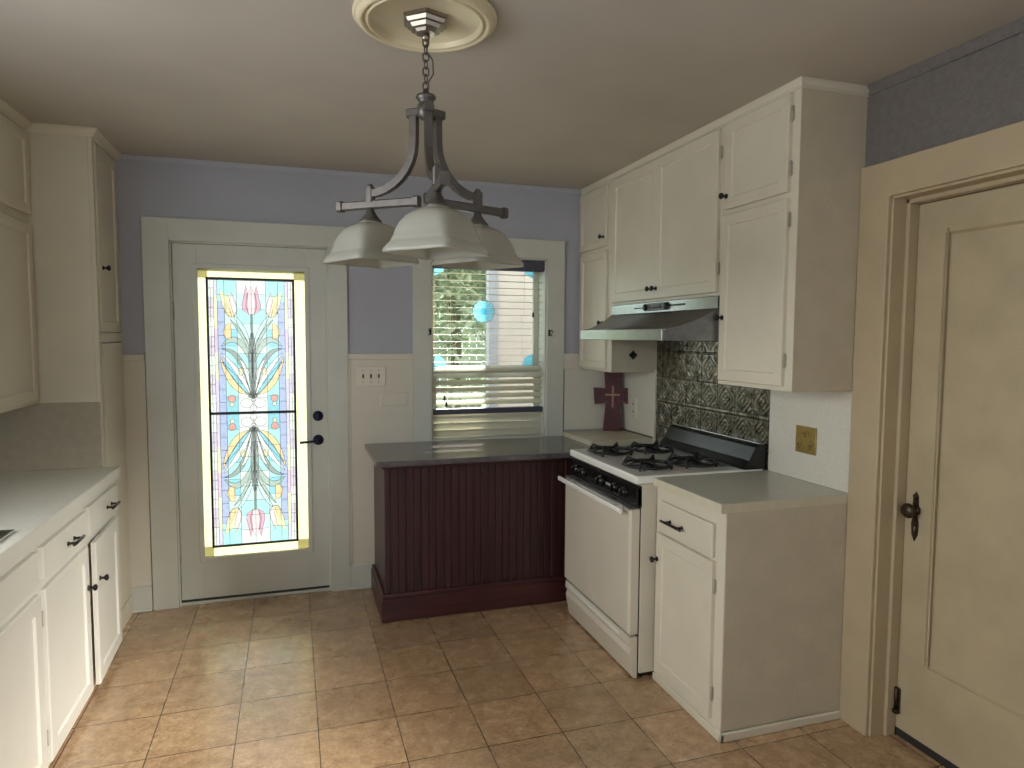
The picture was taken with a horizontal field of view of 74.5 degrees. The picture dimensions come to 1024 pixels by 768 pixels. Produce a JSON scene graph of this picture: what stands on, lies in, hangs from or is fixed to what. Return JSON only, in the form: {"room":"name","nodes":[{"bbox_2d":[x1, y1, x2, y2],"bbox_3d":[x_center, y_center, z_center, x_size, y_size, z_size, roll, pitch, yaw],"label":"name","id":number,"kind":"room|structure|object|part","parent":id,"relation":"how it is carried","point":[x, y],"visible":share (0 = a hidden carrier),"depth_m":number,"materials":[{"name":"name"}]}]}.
{"room":"kitchen","nodes":[
{"label":"kitchen","id":0,"kind":"room"},
{"bbox_2d":[116,161,602,583],"bbox_3d":[-0.611,-0.008,4.183,4.578,2.476,0.150,-1,4,-18],"label":"wall","id":1,"kind":"structure","parent":0,"point":[379,301],"depth_m":3.89,"materials":[{"name":"purple paint"}]},
{"bbox_2d":[141,216,350,610],"bbox_3d":[-1.503,0.166,3.909,1.067,2.157,0.192,-1,4,-18],"label":"trim","id":2,"kind":"structure","parent":1,"relation":"attached to","point":[158,234],"depth_m":3.73,"materials":[{"name":"white paint"}]},
{"bbox_2d":[172,243,329,602],"bbox_3d":[-1.478,0.227,3.851,0.817,2.008,0.098,-1,4,-18],"label":"door","id":3,"kind":"structure","parent":1,"relation":"in","point":[266,572],"depth_m":3.86,"materials":[{"name":"white paint"}]},
{"bbox_3d":[-1.486,0.167,3.869,0.470,1.538,0.012,-1,4,-18],"label":"stained glass panel","id":4,"kind":"part","parent":3,"relation":"part of","materials":[{"name":"multicoloured glass"}]},
{"bbox_2d":[197,268,308,556],"bbox_3d":[-1.480,0.167,3.881,0.572,1.636,0.002,-1,4,-18],"label":"stained glass border","id":5,"kind":"object","parent":3,"relation":"attached to","point":[299,287],"visible":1,"depth_m":3.90,"materials":[{"name":"white glass"}]},
{"bbox_3d":[-1.178,0.336,3.913,0.106,0.021,0.019,-1,4,-18],"label":"lever handle","id":6,"kind":"part","parent":3,"relation":"part of","materials":[{"name":"black metal"}]},
{"bbox_2d":[130,565,371,612],"bbox_3d":[-1.470,1.177,3.896,1.313,0.142,0.034,-1,4,-18],"label":"baseboard","id":7,"kind":"structure","parent":1,"relation":"attached to","point":[142,596],"depth_m":3.72,"materials":[{"name":"white paint"}]},
{"bbox_2d":[123,354,412,593],"bbox_3d":[-1.350,0.537,3.896,1.563,1.421,0.020,-1,4,-18],"label":"wainscoting","id":8,"kind":"structure","parent":1,"relation":"attached to","point":[371,422],"depth_m":4.01,"materials":[{"name":"beige paint"}]},
{"bbox_2d":[117,154,581,195],"bbox_3d":[-0.815,-1.215,3.944,2.667,0.036,0.015,-1,4,-18],"label":"trim","id":9,"kind":"structure","parent":1,"relation":"attached to","point":[125,157],"depth_m":3.85,"materials":[{"name":"purple paint"}]},
{"bbox_2d":[356,366,385,386],"bbox_3d":[-0.838,-0.045,4.005,0.173,0.120,0.020,-1,4,-18],"label":"light switch","id":10,"kind":"object","parent":1,"relation":"attached to","point":[366,376],"visible":1,"depth_m":4.01,"materials":[{"name":"beige plastic"}]},
{"bbox_2d":[348,360,412,565],"bbox_3d":[-0.787,0.476,4.067,0.385,1.245,0.007,-1,4,-18],"label":"trim","id":11,"kind":"structure","parent":1,"relation":"attached to","point":[349,365],"depth_m":4.02,"materials":[{"name":"beige paint"}]},
{"bbox_2d":[380,392,407,405],"bbox_3d":[-0.712,0.092,4.060,0.170,0.083,0.011,-1,4,-18],"label":"blank cover plate","id":12,"kind":"object","parent":1,"relation":"attached to","point":[389,398],"visible":1,"depth_m":4.06,"materials":[{"name":"beige paint"}]},
{"bbox_2d":[433,269,539,430],"bbox_3d":[-0.171,-0.231,4.341,0.731,1.122,0.083,-1,4,-18],"label":"window","id":13,"kind":"structure","parent":1,"relation":"in","point":[535,298],"depth_m":4.43,"materials":[{"name":"white paint"}]},
{"bbox_2d":[472,300,494,322],"bbox_3d":[-0.184,-0.468,4.339,0.152,0.152,0.005,-1,4,-18],"label":"suncatcher","id":14,"kind":"object","parent":13,"relation":"attached to","point":[479,300],"visible":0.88,"depth_m":4.33,"materials":[{"name":"blue glass"}]},
{"bbox_3d":[-0.178,-0.434,4.352,0.731,0.718,0.030,-1,4,-18],"label":"sash","id":15,"kind":"part","parent":13,"relation":"part of","materials":[{"name":"white paint"}]},
{"bbox_3d":[-0.171,0.108,4.359,0.731,0.444,0.030,-1,4,-18],"label":"sash","id":16,"kind":"part","parent":13,"relation":"part of","materials":[{"name":"white paint"}]},
{"bbox_2d":[433,260,543,436],"bbox_3d":[-0.148,-0.227,4.271,0.727,1.116,0.073,-1,4,-18],"label":"window blind","id":17,"kind":"object","parent":13,"relation":"attached to","point":[444,419],"visible":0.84,"depth_m":4.29,"materials":[{"name":"beige plastic"}]},
{"bbox_3d":[-0.417,-0.315,4.148,0.002,0.805,0.002,2,4,18],"label":"pull cord","id":18,"kind":"part","parent":17,"relation":"part of","materials":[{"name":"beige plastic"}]},
{"bbox_3d":[-0.379,-0.196,4.207,0.002,1.050,0.052,-1,4,-18],"label":"ladder cord","id":19,"kind":"part","parent":17,"relation":"part of","materials":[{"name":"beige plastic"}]},
{"bbox_3d":[-0.152,0.168,4.305,0.723,0.034,0.052,-1,4,-18],"label":"rail","id":20,"kind":"part","parent":17,"relation":"part of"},
{"bbox_3d":[-0.147,-0.751,4.239,0.727,0.066,0.065,-1,4,-18],"label":"head rail","id":21,"kind":"part","parent":17,"relation":"part of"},
{"bbox_3d":[0.069,-0.203,4.350,0.002,1.050,0.052,-1,4,-18],"label":"ladder cord","id":22,"kind":"part","parent":17,"relation":"part of","materials":[{"name":"white fabric"}]},
{"bbox_2d":[412,238,564,441],"bbox_3d":[-0.161,-0.249,4.315,0.982,1.343,0.220,-1,4,-18],"label":"trim","id":23,"kind":"structure","parent":1,"relation":"attached to","point":[552,252],"depth_m":4.29,"materials":[{"name":"white paint"}]},
{"bbox_2d":[564,354,580,368],"bbox_3d":[0.536,-0.151,4.450,0.426,0.100,0.020,-1,4,-18],"label":"trim","id":24,"kind":"structure","parent":1,"relation":"attached to","point":[571,361],"depth_m":4.39,"materials":[{"name":"beige paint"}]},
{"bbox_2d":[563,369,653,436],"bbox_3d":[0.606,0.107,4.259,0.418,0.410,0.461,-1,4,-18],"label":"backsplash","id":25,"kind":"structure","parent":1,"relation":"attached to","point":[580,411],"depth_m":4.42,"materials":[{"name":"paint"}]},
{"bbox_2d":[631,398,636,416],"bbox_3d":[0.783,0.152,4.340,0.008,0.120,0.070,-1,4,-18],"label":"outlet","id":26,"kind":"object","parent":25,"relation":"attached to","point":[633,400],"visible":1,"depth_m":4.33,"materials":[{"name":"beige plastic"}]},
{"bbox_2d":[48,588,945,767],"bbox_3d":[0.198,1.477,1.477,4.728,0.100,5.986,-1,4,-18],"label":"floor","id":27,"kind":"structure","parent":0,"point":[313,679],"depth_m":2.81,"materials":[{"name":"tile"}]},
{"bbox_2d":[0,544,47,767],"bbox_3d":[-1.746,0.972,1.774,0.620,0.846,0.899,-1,4,-18],"label":"base cabinet","id":28,"kind":"object","parent":27,"relation":"on","point":[23,727],"visible":1,"depth_m":2.11,"materials":[{"name":"white paint"}]},
{"bbox_3d":[-1.468,0.640,1.873,0.019,0.116,0.765,-1,4,-18],"label":"drawer","id":29,"kind":"part","parent":28,"relation":"part of","materials":[{"name":"white paint"}]},
{"bbox_2d":[0,466,119,569],"bbox_3d":[-1.700,0.535,1.619,0.628,0.046,3.238,-1,4,-18],"label":"countertop","id":30,"kind":"structure","parent":28,"relation":"on","point":[33,503],"depth_m":2.61,"materials":[{"name":"grey laminate"}]},
{"bbox_2d":[0,529,14,541],"bbox_3d":[-1.710,0.588,1.723,0.490,0.186,0.775,-1,4,-18],"label":"sink","id":31,"kind":"object","parent":30,"relation":"in","point":[4,534],"visible":1,"depth_m":2.11,"materials":[{"name":"silver metal"}]},
{"bbox_2d":[35,505,97,766],"bbox_3d":[-1.946,0.923,2.461,0.657,0.846,0.534,-1,4,-18],"label":"base cabinet","id":32,"kind":"object","parent":27,"relation":"on","point":[64,587],"visible":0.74,"depth_m":2.50,"materials":[{"name":"white paint"}]},
{"bbox_3d":[-1.672,0.594,2.513,0.019,0.116,0.488,-1,4,-18],"label":"drawer","id":33,"kind":"part","parent":32,"relation":"part of","materials":[{"name":"white paint"}]},
{"bbox_3d":[-1.660,0.596,2.563,0.039,0.018,0.121,-1,4,-18],"label":"handle","id":34,"kind":"part","parent":32,"relation":"part of","materials":[{"name":"black metal"}]},
{"bbox_3d":[-1.720,0.835,2.761,0.034,0.028,0.028,-1,4,-18],"label":"knob","id":35,"kind":"part","parent":32,"relation":"part of","materials":[{"name":"black metal"}]},
{"bbox_2d":[27,132,132,630],"bbox_3d":[-2.273,0.043,3.341,0.596,2.475,0.445,-1,4,-18],"label":"tall cabinet","id":36,"kind":"object","parent":27,"relation":"on","point":[74,215],"visible":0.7,"depth_m":3.15,"materials":[{"name":"beige paint"}]},
{"bbox_2d":[0,402,102,471],"bbox_3d":[-2.226,0.247,3.133,0.553,0.313,0.006,-1,4,-18],"label":"backsplash","id":37,"kind":"structure","parent":36,"relation":"attached to","point":[39,436],"depth_m":3.15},
{"bbox_3d":[-1.963,-0.562,3.262,0.034,0.028,0.028,-1,4,-18],"label":"knob","id":38,"kind":"part","parent":36,"relation":"part of","materials":[{"name":"black metal"}]},
{"bbox_3d":[-2.029,-0.705,3.367,0.022,0.885,0.377,-1,4,-18],"label":"door","id":39,"kind":"part","parent":36,"relation":"part of","materials":[{"name":"beige paint"}]},
{"bbox_3d":[-2.035,0.474,3.454,0.024,1.370,0.369,-1,4,-18],"label":"door","id":40,"kind":"part","parent":36,"relation":"part of","materials":[{"name":"beige paint"}]},
{"bbox_2d":[83,481,121,686],"bbox_3d":[-2.099,0.887,2.956,0.668,0.846,0.502,-1,4,-18],"label":"base cabinet","id":41,"kind":"object","parent":27,"relation":"on","point":[102,541],"visible":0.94,"depth_m":2.97,"materials":[{"name":"white paint"}]},
{"bbox_3d":[-1.831,0.556,3.008,0.019,0.122,0.455,-1,4,-18],"label":"drawer","id":42,"kind":"part","parent":41,"relation":"part of","materials":[{"name":"white paint"}]},
{"bbox_3d":[-1.742,0.827,2.877,0.034,0.028,0.028,-1,4,-18],"label":"knob","id":43,"kind":"part","parent":41,"relation":"part of","materials":[{"name":"black metal"}]},
{"bbox_3d":[-1.827,0.954,3.041,0.019,0.613,0.440,-1,4,-20],"label":"door","id":44,"kind":"part","parent":41,"relation":"part of","materials":[{"name":"white paint"}]},
{"bbox_3d":[-1.827,0.555,3.086,0.039,0.018,0.121,-1,4,-18],"label":"handle","id":45,"kind":"part","parent":41,"relation":"part of","materials":[{"name":"black metal"}]},
{"bbox_2d":[371,457,572,622],"bbox_3d":[-0.184,0.822,3.991,1.233,0.852,0.527,-1,4,-18],"label":"base cabinet","id":46,"kind":"object","parent":27,"relation":"on","point":[450,539],"visible":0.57,"depth_m":3.73,"materials":[{"name":"brown wood"}]},
{"bbox_3d":[-0.186,1.172,4.016,1.233,0.150,0.527,-1,4,-18],"label":"moulding","id":47,"kind":"part","parent":46,"relation":"part of","materials":[{"name":"brown wood"}]},
{"bbox_2d":[365,436,589,467],"bbox_3d":[-0.177,0.383,3.930,1.283,0.029,0.621,-1,4,-18],"label":"countertop","id":48,"kind":"structure","parent":46,"relation":"on","point":[397,454],"depth_m":3.81,"materials":[{"name":"stone"}]},
{"bbox_3d":[-0.179,0.410,3.966,1.225,0.026,0.523,-1,4,-18],"label":"moulding","id":49,"kind":"part","parent":46,"relation":"part of","materials":[{"name":"brown wood"}]},
{"bbox_2d":[558,423,766,677],"bbox_3d":[0.712,0.774,3.406,0.740,1.038,0.759,-1,4,-18],"label":"gas stove","id":50,"kind":"object","parent":27,"relation":"on","point":[611,499],"visible":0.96,"depth_m":3.17,"materials":[{"name":"white metal"}]},
{"bbox_3d":[0.331,0.452,3.564,0.030,0.048,0.048,-1,4,-18],"label":"knob","id":51,"kind":"part","parent":50,"relation":"part of","materials":[{"name":"black plastic"}]},
{"bbox_3d":[0.358,0.458,3.478,0.030,0.048,0.048,-1,4,-18],"label":"knob","id":52,"kind":"part","parent":50,"relation":"part of","materials":[{"name":"black plastic"}]},
{"bbox_3d":[0.380,0.531,3.292,0.046,0.024,0.738,-1,4,-18],"label":"handle","id":53,"kind":"part","parent":50,"relation":"part of","materials":[{"name":"white metal"}]},
{"bbox_3d":[0.422,0.472,3.279,0.030,0.054,0.054,-1,4,-18],"label":"knob","id":54,"kind":"part","parent":50,"relation":"part of","materials":[{"name":"black plastic"}]},
{"bbox_3d":[0.423,1.192,3.345,0.040,0.190,0.747,-1,4,-18],"label":"drawer","id":55,"kind":"part","parent":50,"relation":"part of","materials":[{"name":"white metal"}]},
{"bbox_3d":[0.424,0.523,3.297,0.046,0.007,0.747,-1,4,-18],"label":"vent trim","id":56,"kind":"part","parent":50,"relation":"part of","materials":[{"name":"metal"}]},
{"bbox_3d":[0.422,0.805,3.317,0.047,0.562,0.749,-1,4,-18],"label":"oven door","id":57,"kind":"part","parent":50,"relation":"part of","materials":[{"name":"white metal"}]},
{"bbox_3d":[0.444,0.470,3.300,0.025,0.094,0.751,-1,4,-18],"label":"control panel","id":58,"kind":"part","parent":50,"relation":"part of","materials":[{"name":"black ceramic"}]},
{"bbox_3d":[0.469,0.482,3.131,0.030,0.048,0.048,-1,4,-18],"label":"knob","id":59,"kind":"part","parent":50,"relation":"part of","materials":[{"name":"black plastic"}]},
{"bbox_3d":[0.498,0.489,3.041,0.030,0.048,0.048,-1,4,-18],"label":"knob","id":60,"kind":"part","parent":50,"relation":"part of","materials":[{"name":"black plastic"}]},
{"bbox_2d":[570,446,762,484],"bbox_3d":[0.742,0.391,3.389,0.664,0.037,0.757,-1,4,-18],"label":"cooktop","id":61,"kind":"object","parent":50,"relation":"in","point":[610,463],"depth_m":3.20,"materials":[{"name":"white metal"}]},
{"bbox_3d":[0.917,0.367,3.481,0.050,0.005,0.643,-1,4,-18],"label":"vent rail","id":62,"kind":"part","parent":50,"relation":"part of","materials":[{"name":"metal"}]},
{"bbox_2d":[649,487,847,742],"bbox_3d":[0.964,0.896,2.826,0.632,0.880,0.510,-1,4,-18],"label":"base cabinet","id":63,"kind":"object","parent":27,"relation":"on","point":[749,605],"visible":0.97,"depth_m":2.61,"materials":[{"name":"beige paint"}]},
{"bbox_3d":[0.616,0.763,2.930,0.034,0.028,0.028,-1,4,-18],"label":"knob","id":64,"kind":"part","parent":63,"relation":"part of","materials":[{"name":"black metal"}]},
{"bbox_3d":[0.662,0.584,2.779,0.039,0.018,0.151,-1,4,-18],"label":"handle","id":65,"kind":"part","parent":63,"relation":"part of","materials":[{"name":"black metal"}]},
{"bbox_3d":[0.700,0.965,2.766,0.019,0.614,0.415,-1,4,-18],"label":"door","id":66,"kind":"part","parent":63,"relation":"part of","materials":[{"name":"beige paint"}]},
{"bbox_3d":[0.705,0.581,2.733,0.018,0.130,0.390,-1,4,-18],"label":"drawer","id":67,"kind":"part","parent":63,"relation":"part of","materials":[{"name":"beige paint"}]},
{"bbox_3d":[0.984,1.314,2.862,0.585,0.040,0.510,-1,4,-18],"label":"toe moulding","id":68,"kind":"part","parent":63,"relation":"part of","materials":[{"name":"beige paint"}]},
{"bbox_2d":[653,470,847,513],"bbox_3d":[0.977,0.439,2.802,0.593,0.034,0.501,-1,4,-18],"label":"countertop","id":69,"kind":"structure","parent":63,"relation":"on","point":[747,491],"depth_m":2.70,"materials":[{"name":"grey laminate"}]},
{"bbox_3d":[1.065,0.892,2.603,0.573,0.840,0.002,-1,4,-18],"label":"panel","id":70,"kind":"part","parent":63,"relation":"part of","materials":[{"name":"white wood"}]},
{"bbox_3d":[0.612,0.795,4.301,0.403,0.872,0.449,-1,4,-18],"label":"cabinet","id":71,"kind":"object","parent":27,"relation":"on","visible":0},
{"bbox_2d":[563,430,652,446],"bbox_3d":[0.596,0.340,4.266,0.412,0.036,0.447,-1,4,-18],"label":"countertop","id":72,"kind":"structure","parent":71,"relation":"on","point":[598,437],"depth_m":4.15,"materials":[{"name":"laminate"}]},
{"bbox_2d":[594,372,627,430],"bbox_3d":[0.664,0.109,4.438,0.252,0.401,0.050,1,4,6],"label":"decorative cross","id":73,"kind":"object","parent":72,"relation":"on","point":[612,395],"visible":0.99,"depth_m":4.43,"materials":[{"name":"red wood"}]},
{"bbox_2d":[0,0,1023,188],"bbox_3d":[0.261,-1.109,1.391,4.578,0.120,6.136,-1,4,-18],"label":"ceiling","id":74,"kind":"structure","parent":0,"point":[571,94],"depth_m":2.42,"materials":[{"name":"paint"}]},
{"bbox_2d":[352,0,496,52],"bbox_3d":[-0.257,-1.081,2.003,0.426,0.028,0.426,-1,4,-18],"label":"ceiling medallion","id":75,"kind":"object","parent":74,"relation":"attached to","point":[470,22],"visible":0.91,"depth_m":2.01,"materials":[{"name":"beige paint"}]},
{"bbox_2d":[323,7,523,270],"bbox_3d":[-0.281,-0.733,2.071,0.575,0.715,0.561,2,5,28],"label":"chandelier","id":76,"kind":"object","parent":75,"relation":"hanging from","point":[437,232],"visible":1,"depth_m":2.02,"materials":[{"name":"grey metal"}]},
{"bbox_3d":[-0.444,-0.444,2.115,0.225,0.131,0.225,-4,6,-45],"label":"lamp shade","id":77,"kind":"part","parent":76,"relation":"part of","materials":[{"name":"white glass"}]},
{"bbox_3d":[-0.365,-0.704,2.068,0.168,0.249,0.022,2,4,20],"label":"arm","id":78,"kind":"part","parent":76,"relation":"part of","materials":[{"name":"grey metal"}]},
{"bbox_3d":[-0.228,-0.693,1.921,0.022,0.249,0.168,-1,4,-16],"label":"arm","id":79,"kind":"part","parent":76,"relation":"part of","materials":[{"name":"grey metal"}]},
{"bbox_3d":[-0.245,-0.960,2.014,0.023,0.158,0.006,-1,4,-18],"label":"cord","id":80,"kind":"part","parent":76,"relation":"part of","materials":[{"name":"grey metal"}]},
{"bbox_3d":[-0.207,-0.425,1.861,0.225,0.131,0.225,2,5,28],"label":"lamp shade","id":81,"kind":"part","parent":76,"relation":"part of","materials":[{"name":"white glass"}]},
{"bbox_3d":[-0.172,-0.706,2.102,0.168,0.249,0.022,-3,5,-40],"label":"arm","id":82,"kind":"part","parent":76,"relation":"part of","materials":[{"name":"grey metal"}]},
{"bbox_3d":[-0.111,-0.447,2.173,0.225,0.131,0.225,4,5,39],"label":"lamp shade","id":83,"kind":"part","parent":76,"relation":"part of","materials":[{"name":"white glass"}]},
{"bbox_2d":[622,32,1023,492],"bbox_3d":[1.671,0.167,1.855,0.150,2.476,5.686,-1,4,-18],"label":"wall","id":84,"kind":"structure","parent":0,"point":[981,91],"depth_m":2.24,"materials":[{"name":"purple paint"}]},
{"bbox_2d":[579,181,656,372],"bbox_3d":[0.642,-0.663,4.204,0.356,1.157,0.480,-1,4,-18],"label":"upper cabinet","id":85,"kind":"object","parent":84,"relation":"attached to","point":[611,356],"visible":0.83,"depth_m":4.08,"materials":[{"name":"beige paint"}]},
{"bbox_3d":[0.505,-0.456,4.202,0.019,0.710,0.380,-1,4,-18],"label":"door","id":86,"kind":"part","parent":85,"relation":"part of","materials":[{"name":"beige paint"}]},
{"bbox_3d":[0.506,-1.015,4.170,0.019,0.360,0.385,-1,4,-18],"label":"door","id":87,"kind":"part","parent":85,"relation":"part of","materials":[{"name":"beige paint"}]},
{"bbox_3d":[0.735,-0.267,4.025,0.302,0.393,0.002,-1,4,-18],"label":"panel","id":88,"kind":"part","parent":85,"relation":"part of","materials":[{"name":"white wood"}]},
{"bbox_2d":[653,370,656,442],"bbox_3d":[0.870,0.230,4.099,0.016,0.630,0.018,-1,4,-18],"label":"trim","id":89,"kind":"structure","parent":84,"relation":"attached to","point":[655,371],"depth_m":4.08,"materials":[{"name":"beige paint"}]},
{"bbox_2d":[610,126,724,305],"bbox_3d":[0.873,-0.808,3.472,0.356,0.763,1.062,-1,4,-18],"label":"upper cabinet","id":90,"kind":"object","parent":84,"relation":"attached to","point":[667,211],"visible":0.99,"depth_m":3.31,"materials":[{"name":"beige paint"}]},
{"bbox_3d":[0.663,-0.809,3.688,0.019,0.706,0.504,-1,4,-18],"label":"door","id":91,"kind":"part","parent":90,"relation":"part of","materials":[{"name":"beige paint"}]},
{"bbox_2d":[581,296,719,340],"bbox_3d":[0.770,-0.325,3.467,0.557,0.198,1.048,-1,4,-18],"label":"range hood","id":92,"kind":"object","parent":90,"relation":"attached to","point":[691,319],"visible":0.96,"depth_m":3.17,"materials":[{"name":"metal"}]},
{"bbox_3d":[0.720,-0.489,3.439,0.034,0.028,0.028,-1,4,-18],"label":"knob","id":93,"kind":"part","parent":90,"relation":"part of","materials":[{"name":"black metal"}]},
{"bbox_3d":[0.822,-0.774,3.194,0.019,0.706,0.531,-1,4,-18],"label":"door","id":94,"kind":"part","parent":90,"relation":"part of","materials":[{"name":"beige paint"}]},
{"bbox_2d":[581,76,868,194],"bbox_3d":[0.897,-1.171,3.447,0.315,0.036,2.008,-1,4,-18],"label":"trim","id":95,"kind":"structure","parent":90,"relation":"attached to","point":[801,82],"depth_m":2.76,"materials":[{"name":"beige paint"}]},
{"bbox_2d":[655,341,770,470],"bbox_3d":[1.034,0.077,3.590,0.007,0.608,1.026,-1,4,-18],"label":"backsplash","id":96,"kind":"structure","parent":84,"relation":"attached to","point":[689,393],"depth_m":3.61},
{"bbox_2d":[714,88,867,391],"bbox_3d":[1.105,-0.562,2.758,0.356,1.152,0.468,-1,4,-18],"label":"upper cabinet","id":97,"kind":"object","parent":84,"relation":"attached to","point":[793,164],"visible":1,"depth_m":2.57,"materials":[{"name":"beige paint"}]},
{"bbox_3d":[0.893,-0.287,2.909,0.034,0.028,0.028,-1,4,-18],"label":"knob","id":98,"kind":"part","parent":97,"relation":"part of","materials":[{"name":"black metal"}]},
{"bbox_3d":[0.898,-0.800,2.865,0.034,0.028,0.028,-1,4,-18],"label":"knob","id":99,"kind":"part","parent":97,"relation":"part of","materials":[{"name":"black metal"}]},
{"bbox_3d":[0.973,-0.358,2.740,0.019,0.708,0.405,-1,4,-18],"label":"door","id":100,"kind":"part","parent":97,"relation":"part of","materials":[{"name":"beige paint"}]},
{"bbox_3d":[0.978,-0.913,2.695,0.019,0.361,0.390,-1,4,-18],"label":"door","id":101,"kind":"part","parent":97,"relation":"part of","materials":[{"name":"beige paint"}]},
{"bbox_3d":[1.202,-0.545,2.545,0.302,1.149,0.002,-1,4,-18],"label":"panel","id":102,"kind":"part","parent":97,"relation":"part of","materials":[{"name":"white wood"}]},
{"bbox_2d":[795,425,816,455],"bbox_3d":[1.255,0.240,2.879,0.011,0.116,0.121,-1,4,-18],"label":"outlet","id":103,"kind":"object","parent":84,"relation":"attached to","point":[806,437],"visible":1,"depth_m":2.87,"materials":[{"name":"plastic"}]},
{"bbox_2d":[797,440,803,448],"bbox_3d":[1.245,0.262,2.906,0.004,0.037,0.037,-1,4,-18],"label":"socket","id":104,"kind":"object","parent":103,"relation":"attached to","point":[800,443],"depth_m":2.90,"materials":[{"name":"plastic"}]},
{"bbox_2d":[802,430,808,438],"bbox_3d":[1.253,0.214,2.876,0.004,0.037,0.037,-1,4,-18],"label":"socket","id":105,"kind":"object","parent":103,"relation":"attached to","point":[805,433],"depth_m":2.87,"materials":[{"name":"plastic"}]},
{"bbox_2d":[806,442,812,450],"bbox_3d":[1.262,0.266,2.852,0.004,0.037,0.037,-1,4,-18],"label":"socket","id":106,"kind":"object","parent":103,"relation":"attached to","point":[809,445],"depth_m":2.85,"materials":[{"name":"plastic"}]},
{"bbox_2d":[768,390,851,492],"bbox_3d":[1.264,0.204,2.875,0.006,0.425,0.487,-1,4,-18],"label":"backsplash","id":107,"kind":"structure","parent":84,"relation":"attached to","point":[829,412],"depth_m":2.83,"materials":[{"name":"laminate"}]},
{"bbox_2d":[839,121,1023,736],"bbox_3d":[1.570,0.299,2.142,0.172,2.172,1.096,-1,4,-18],"label":"trim","id":108,"kind":"structure","parent":84,"relation":"attached to","point":[892,192],"depth_m":2.52,"materials":[{"name":"beige paint"}]},
{"bbox_2d":[868,17,1023,94],"bbox_3d":[1.903,-0.980,0.786,0.020,0.036,3.670,-1,4,-18],"label":"trim","id":109,"kind":"structure","parent":84,"relation":"attached to","point":[1015,27],"depth_m":2.21,"materials":[{"name":"purple paint"}]},
{"bbox_2d":[892,183,1023,767],"bbox_3d":[1.599,0.377,2.157,0.093,2.015,0.809,-1,4,-18],"label":"door","id":110,"kind":"structure","parent":84,"relation":"in","point":[959,690],"depth_m":2.32,"materials":[{"name":"paint"}]},
{"bbox_3d":[1.474,0.468,2.489,0.053,0.055,0.055,-1,4,-18],"label":"knob","id":111,"kind":"part","parent":110,"relation":"part of","materials":[{"name":"brown metal"}]},
{"bbox_2d":[927,182,1023,202],"bbox_3d":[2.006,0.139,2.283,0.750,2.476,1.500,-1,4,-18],"label":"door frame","id":112,"kind":"structure","parent":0,"point":[1022,182],"depth_m":2.85,"materials":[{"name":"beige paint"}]},
{"label":"outside","id":113,"kind":"structure","parent":0,"visible":0},
{"bbox_2d":[437,384,485,422],"bbox_3d":[-3.655,0.851,14.802,30.000,0.150,21.764,-1,4,-18],"label":"ground","id":114,"kind":"structure","parent":113,"point":[448,406],"depth_m":17.65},
{"bbox_2d":[434,269,485,422],"bbox_3d":[-1.249,-1.889,13.800,4.672,6.724,4.649,-1,4,-18],"label":"tree","id":115,"kind":"object","parent":114,"relation":"on","point":[456,327],"visible":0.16,"depth_m":13.30,"materials":[{"name":"green plant"}]},
{"bbox_2d":[435,288,485,400],"bbox_3d":[-3.999,-1.159,17.067,16.785,3.540,0.025,-1,4,-18],"label":"fence","id":116,"kind":"object","parent":114,"relation":"on","point":[473,338],"visible":0.02,"depth_m":17.96,"materials":[{"name":"white wood"}]},
{"bbox_2d":[486,270,531,421],"bbox_3d":[2.528,-0.683,9.469,7.510,3.720,5.570,-1,4,-18],"label":"neighbouring house","id":117,"kind":"structure","parent":114,"relation":"on","point":[495,338],"depth_m":5.80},
{"bbox_3d":[-1.832,0.226,0.738,0.150,2.476,5.686,-1,4,-18],"label":"wall","id":118,"kind":"structure","parent":0,"visible":0},
{"bbox_2d":[0,112,38,412],"bbox_3d":[-2.199,-0.511,2.622,0.319,1.270,0.890,-1,4,-18],"label":"upper cabinet","id":119,"kind":"object","parent":118,"relation":"attached to","point":[19,386],"visible":0.87,"depth_m":2.88,"materials":[{"name":"beige paint"}]},
{"bbox_3d":[-2.088,-0.922,2.747,0.019,0.365,0.575,-1,4,-18],"label":"door","id":120,"kind":"part","parent":119,"relation":"part of","materials":[{"name":"beige paint"}]},
{"bbox_3d":[-2.092,-0.304,2.790,0.019,0.795,0.575,-1,4,-18],"label":"door","id":121,"kind":"part","parent":119,"relation":"part of","materials":[{"name":"beige paint"}]},
{"bbox_2d":[0,97,121,160],"bbox_3d":[-1.992,-1.147,2.877,0.289,0.036,1.336,-1,4,-18],"label":"trim","id":122,"kind":"structure","parent":119,"relation":"attached to","point":[6,108],"depth_m":3.06,"materials":[{"name":"beige paint"}]}
]}

